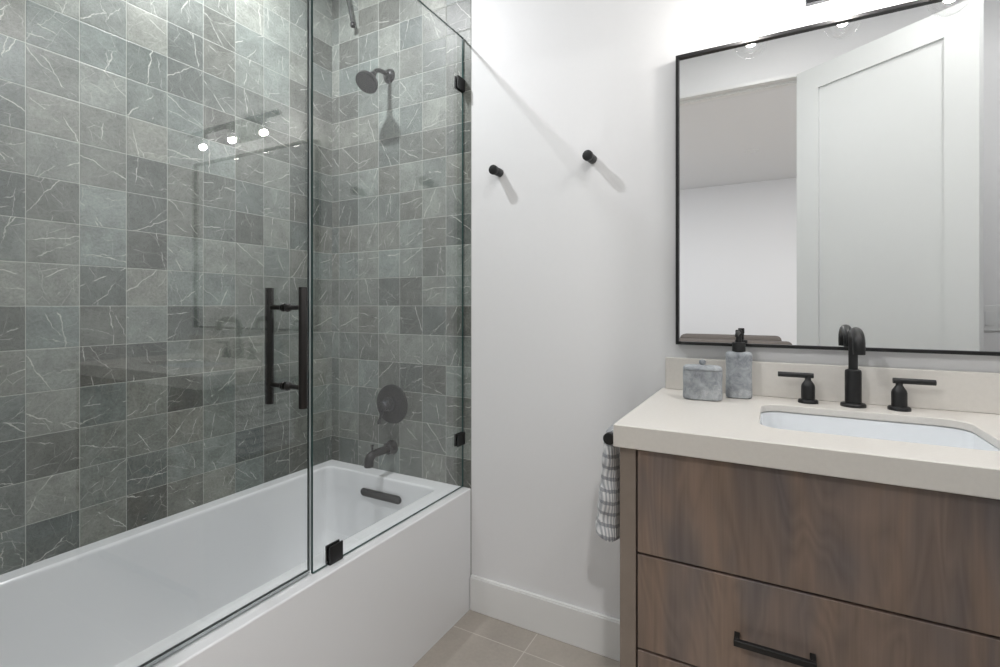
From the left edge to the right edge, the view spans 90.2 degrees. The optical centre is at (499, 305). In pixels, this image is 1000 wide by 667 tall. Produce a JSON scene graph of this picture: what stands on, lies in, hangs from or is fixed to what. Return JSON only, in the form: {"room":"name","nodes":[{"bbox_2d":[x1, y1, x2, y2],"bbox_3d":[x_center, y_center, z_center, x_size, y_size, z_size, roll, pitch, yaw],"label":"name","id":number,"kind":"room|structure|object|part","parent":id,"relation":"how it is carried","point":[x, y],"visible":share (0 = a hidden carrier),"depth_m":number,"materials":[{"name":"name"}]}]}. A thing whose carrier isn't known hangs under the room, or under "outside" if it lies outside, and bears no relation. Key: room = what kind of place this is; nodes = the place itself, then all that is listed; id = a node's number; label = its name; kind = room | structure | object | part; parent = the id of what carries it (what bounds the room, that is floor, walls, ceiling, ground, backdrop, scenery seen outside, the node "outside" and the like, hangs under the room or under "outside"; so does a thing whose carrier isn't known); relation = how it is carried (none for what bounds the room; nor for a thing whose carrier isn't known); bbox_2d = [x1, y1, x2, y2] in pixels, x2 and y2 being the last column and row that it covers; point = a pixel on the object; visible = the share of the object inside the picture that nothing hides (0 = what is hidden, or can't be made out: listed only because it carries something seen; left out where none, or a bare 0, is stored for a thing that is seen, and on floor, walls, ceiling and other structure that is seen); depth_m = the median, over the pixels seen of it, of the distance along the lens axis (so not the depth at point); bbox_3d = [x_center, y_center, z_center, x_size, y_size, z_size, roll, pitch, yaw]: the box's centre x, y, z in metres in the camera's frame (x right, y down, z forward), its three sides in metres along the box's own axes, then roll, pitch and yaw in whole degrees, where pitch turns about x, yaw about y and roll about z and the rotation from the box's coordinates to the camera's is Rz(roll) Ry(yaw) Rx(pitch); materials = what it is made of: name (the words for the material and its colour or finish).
{"room":"bathroom","nodes":[
{"label":"bathroom","id":0,"kind":"room"},
{"bbox_2d":[0,0,331,574],"bbox_3d":[-1.207,-0.170,1.688,0.120,2.720,1.771,0,0,29],"label":"wall","id":1,"kind":"structure","parent":0,"point":[153,153],"depth_m":1.64,"materials":[{"name":"grey tile"}]},
{"bbox_2d":[413,610,619,666],"bbox_3d":[0.125,1.240,0.956,3.160,0.100,1.771,0,0,29],"label":"floor","id":2,"kind":"structure","parent":0,"point":[477,639],"depth_m":1.72,"materials":[{"name":"beige tile"}]},
{"bbox_2d":[0,460,470,666],"bbox_3d":[-0.819,0.954,1.471,0.766,0.472,1.533,0,0,29],"label":"bathtub","id":3,"kind":"object","parent":2,"relation":"on","point":[124,599],"visible":0.98,"depth_m":1.56,"materials":[{"name":"white ceramic"}]},
{"bbox_2d":[603,432,999,666],"bbox_3d":[0.796,0.750,1.131,1.038,0.880,0.577,0,0,29],"label":"vanity cabinet","id":4,"kind":"object","parent":2,"relation":"on","point":[723,564],"visible":0.69,"depth_m":0.96,"materials":[{"name":"brown wood"}]},
{"bbox_2d":[596,417,622,541],"bbox_3d":[0.321,0.448,1.347,0.080,0.273,0.256,0,0,29],"label":"hand towel","id":5,"kind":"object","parent":4,"relation":"hanging from","point":[608,505],"visible":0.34,"depth_m":1.24,"materials":[{"name":"white fabric"}]},
{"bbox_3d":[0.418,0.753,1.357,0.036,0.874,0.545,0,0,29],"label":"panel","id":6,"kind":"part","parent":4,"relation":"part of","materials":[{"name":"brown wood"}]},
{"bbox_3d":[0.704,0.925,0.900,0.898,0.320,0.020,0,0,29],"label":"drawer","id":7,"kind":"part","parent":4,"relation":"part of","materials":[{"name":"brown wood"}]},
{"bbox_3d":[0.531,0.668,0.966,0.140,0.012,0.032,0,0,29],"label":"drawer pull","id":8,"kind":"part","parent":4,"relation":"part of","materials":[{"name":"black metal"}]},
{"bbox_2d":[613,388,999,499],"bbox_3d":[0.826,0.290,1.121,0.996,0.050,0.568,0,0,29],"label":"countertop","id":9,"kind":"structure","parent":4,"relation":"on","point":[728,429],"depth_m":1.01,"materials":[{"name":"beige stone"}]},
{"bbox_2d":[683,359,722,400],"bbox_3d":[0.574,0.209,1.411,0.104,0.112,0.060,0,0,25],"label":"jar","id":10,"kind":"object","parent":9,"relation":"on","point":[702,382],"visible":1,"depth_m":1.39,"materials":[{"name":"grey stone"}]},
{"bbox_3d":[0.574,0.168,1.411,0.104,0.029,0.060,0,0,25],"label":"lid","id":11,"kind":"part","parent":10,"relation":"part of","materials":[{"name":"grey stone"}]},
{"bbox_2d":[725,330,751,398],"bbox_3d":[0.682,0.168,1.422,0.070,0.195,0.064,0,0,25],"label":"soap dispenser","id":12,"kind":"object","parent":9,"relation":"on","point":[738,360],"visible":1,"depth_m":1.41,"materials":[{"name":"grey stone"}]},
{"bbox_2d":[778,327,936,411],"bbox_3d":[0.905,0.160,1.272,0.341,0.210,0.146,0,0,29],"label":"bathroom faucet","id":13,"kind":"object","parent":9,"relation":"on","point":[856,337],"visible":1,"depth_m":1.29,"materials":[{"name":"black metal"}]},
{"bbox_3d":[0.814,0.191,1.373,0.085,0.014,0.014,0,0,29],"label":"lever","id":14,"kind":"part","parent":13,"relation":"part of","materials":[{"name":"black metal"}]},
{"bbox_3d":[0.840,0.229,1.358,0.048,0.072,0.048,0,0,29],"label":"handle","id":15,"kind":"part","parent":13,"relation":"part of","materials":[{"name":"black metal"}]},
{"bbox_3d":[0.907,0.160,1.270,0.057,0.210,0.146,0,0,29],"label":"spout","id":16,"kind":"part","parent":13,"relation":"part of","materials":[{"name":"black metal"}]},
{"bbox_3d":[1.013,0.229,1.263,0.048,0.072,0.048,0,0,29],"label":"handle","id":17,"kind":"part","parent":13,"relation":"part of","materials":[{"name":"black metal"}]},
{"bbox_3d":[1.039,0.191,1.249,0.085,0.014,0.014,0,0,29],"label":"lever","id":18,"kind":"part","parent":13,"relation":"part of","materials":[{"name":"black metal"}]},
{"bbox_2d":[760,411,999,450],"bbox_3d":[0.820,0.355,1.119,0.470,0.143,0.347,0,0,29],"label":"sink","id":19,"kind":"object","parent":9,"relation":"in","point":[855,427],"visible":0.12,"depth_m":1.23,"materials":[{"name":"white ceramic"}]},
{"bbox_3d":[0.704,0.656,0.900,0.898,0.207,0.020,0,0,29],"label":"drawer","id":20,"kind":"part","parent":4,"relation":"part of","materials":[{"name":"brown wood"}]},
{"bbox_2d":[332,0,999,618],"bbox_3d":[0.575,-0.170,1.650,3.040,2.720,0.120,0,0,29],"label":"wall","id":21,"kind":"structure","parent":0,"point":[573,259],"depth_m":1.86,"materials":[{"name":"white paint"}]},
{"bbox_2d":[355,68,394,93],"bbox_3d":[-0.522,-0.953,2.083,0.095,0.146,0.179,0,0,29],"label":"shower head","id":22,"kind":"object","parent":21,"relation":"attached to","point":[366,81],"visible":1,"depth_m":2.04},
{"bbox_3d":[-0.507,-0.982,2.110,0.019,0.049,0.098,0,0,29],"label":"arm","id":23,"kind":"part","parent":22,"relation":"part of","materials":[{"name":"grey metal"}]},
{"bbox_2d":[364,440,397,467],"bbox_3d":[-0.505,0.615,2.083,0.062,0.086,0.162,0,0,29],"label":"tub spout","id":24,"kind":"object","parent":21,"relation":"attached to","point":[391,447],"visible":1,"depth_m":2.06,"materials":[{"name":"grey metal"}]},
{"bbox_2d":[311,0,464,573],"bbox_3d":[-0.324,-0.171,1.654,0.019,1.778,0.739,0,0,29],"label":"shower panel","id":25,"kind":"object","parent":21,"relation":"attached to","point":[334,550],"visible":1,"depth_m":1.38,"materials":[{"name":"clear glass"}]},
{"bbox_2d":[377,384,407,423],"bbox_3d":[-0.482,0.425,2.125,0.170,0.170,0.065,0,0,29],"label":"shower valve","id":26,"kind":"object","parent":21,"relation":"attached to","point":[392,405],"visible":1,"depth_m":2.13,"materials":[{"name":"grey metal"}]},
{"bbox_3d":[-0.504,0.464,2.113,0.038,0.081,0.017,0,0,15],"label":"lever","id":27,"kind":"part","parent":26,"relation":"part of","materials":[{"name":"grey metal"}]},
{"bbox_2d":[489,165,503,176],"bbox_3d":[-0.013,-0.505,1.873,0.036,0.036,0.058,0,0,29],"label":"robe hook","id":28,"kind":"object","parent":21,"relation":"attached to","point":[493,169],"visible":1,"depth_m":1.85,"materials":[{"name":"black metal"}]},
{"bbox_2d":[470,574,619,661],"bbox_3d":[0.206,1.123,1.777,0.730,0.134,0.015,0,0,29],"label":"baseboard","id":29,"kind":"structure","parent":21,"relation":"attached to","point":[598,633],"depth_m":1.79,"materials":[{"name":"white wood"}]},
{"bbox_2d":[582,150,596,163],"bbox_3d":[0.306,-0.505,1.697,0.036,0.036,0.058,0,0,29],"label":"robe hook","id":30,"kind":"object","parent":21,"relation":"attached to","point":[587,155],"visible":1,"depth_m":1.68,"materials":[{"name":"black metal"}]},
{"bbox_2d":[805,0,834,6],"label":"vanity light","id":31,"kind":"object","parent":21,"relation":"attached to","point":[807,2],"depth_m":1.40,"materials":[{"name":"metal"}]},
{"bbox_2d":[665,357,999,413],"bbox_3d":[0.963,0.215,1.357,0.984,0.100,0.020,0,0,29],"label":"backsplash","id":32,"kind":"structure","parent":21,"relation":"attached to","point":[964,391],"depth_m":1.32,"materials":[{"name":"beige stone"}]},
{"bbox_2d":[676,0,999,355],"bbox_3d":[0.955,-0.331,1.358,0.905,0.906,0.028,0,0,29],"label":"wall mirror","id":33,"kind":"object","parent":21,"relation":"attached to","point":[834,177],"visible":0.88,"depth_m":1.36,"materials":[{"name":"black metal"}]},
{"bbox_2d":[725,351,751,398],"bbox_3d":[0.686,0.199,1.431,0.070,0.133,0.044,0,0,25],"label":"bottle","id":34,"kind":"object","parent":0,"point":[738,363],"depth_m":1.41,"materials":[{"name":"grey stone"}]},
{"bbox_3d":[-1.204,-0.170,0.741,0.798,2.720,0.115,0,0,29],"label":"wall","id":35,"kind":"structure","parent":0,"visible":0},
{"bbox_2d":[137,0,310,666],"bbox_3d":[-0.697,-0.174,0.983,0.147,1.772,0.794,0,0,28],"label":"shower door","id":36,"kind":"structure","parent":35,"relation":"attached to","point":[304,307],"depth_m":1.29,"materials":[{"name":"clear glass"}]},
{"bbox_3d":[-0.476,-1.580,-0.864,5.620,0.100,5.540,0,0,29],"label":"ceiling","id":37,"kind":"structure","parent":0,"visible":0},
{"bbox_2d":[346,0,355,27],"bbox_3d":[-0.691,-1.386,2.241,0.104,0.288,0.044,0,0,29],"label":"hanging rod","id":38,"kind":"object","parent":37,"relation":"hanging from","point":[352,23],"visible":1,"depth_m":2.22,"materials":[{"name":"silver metal"}]}
]}

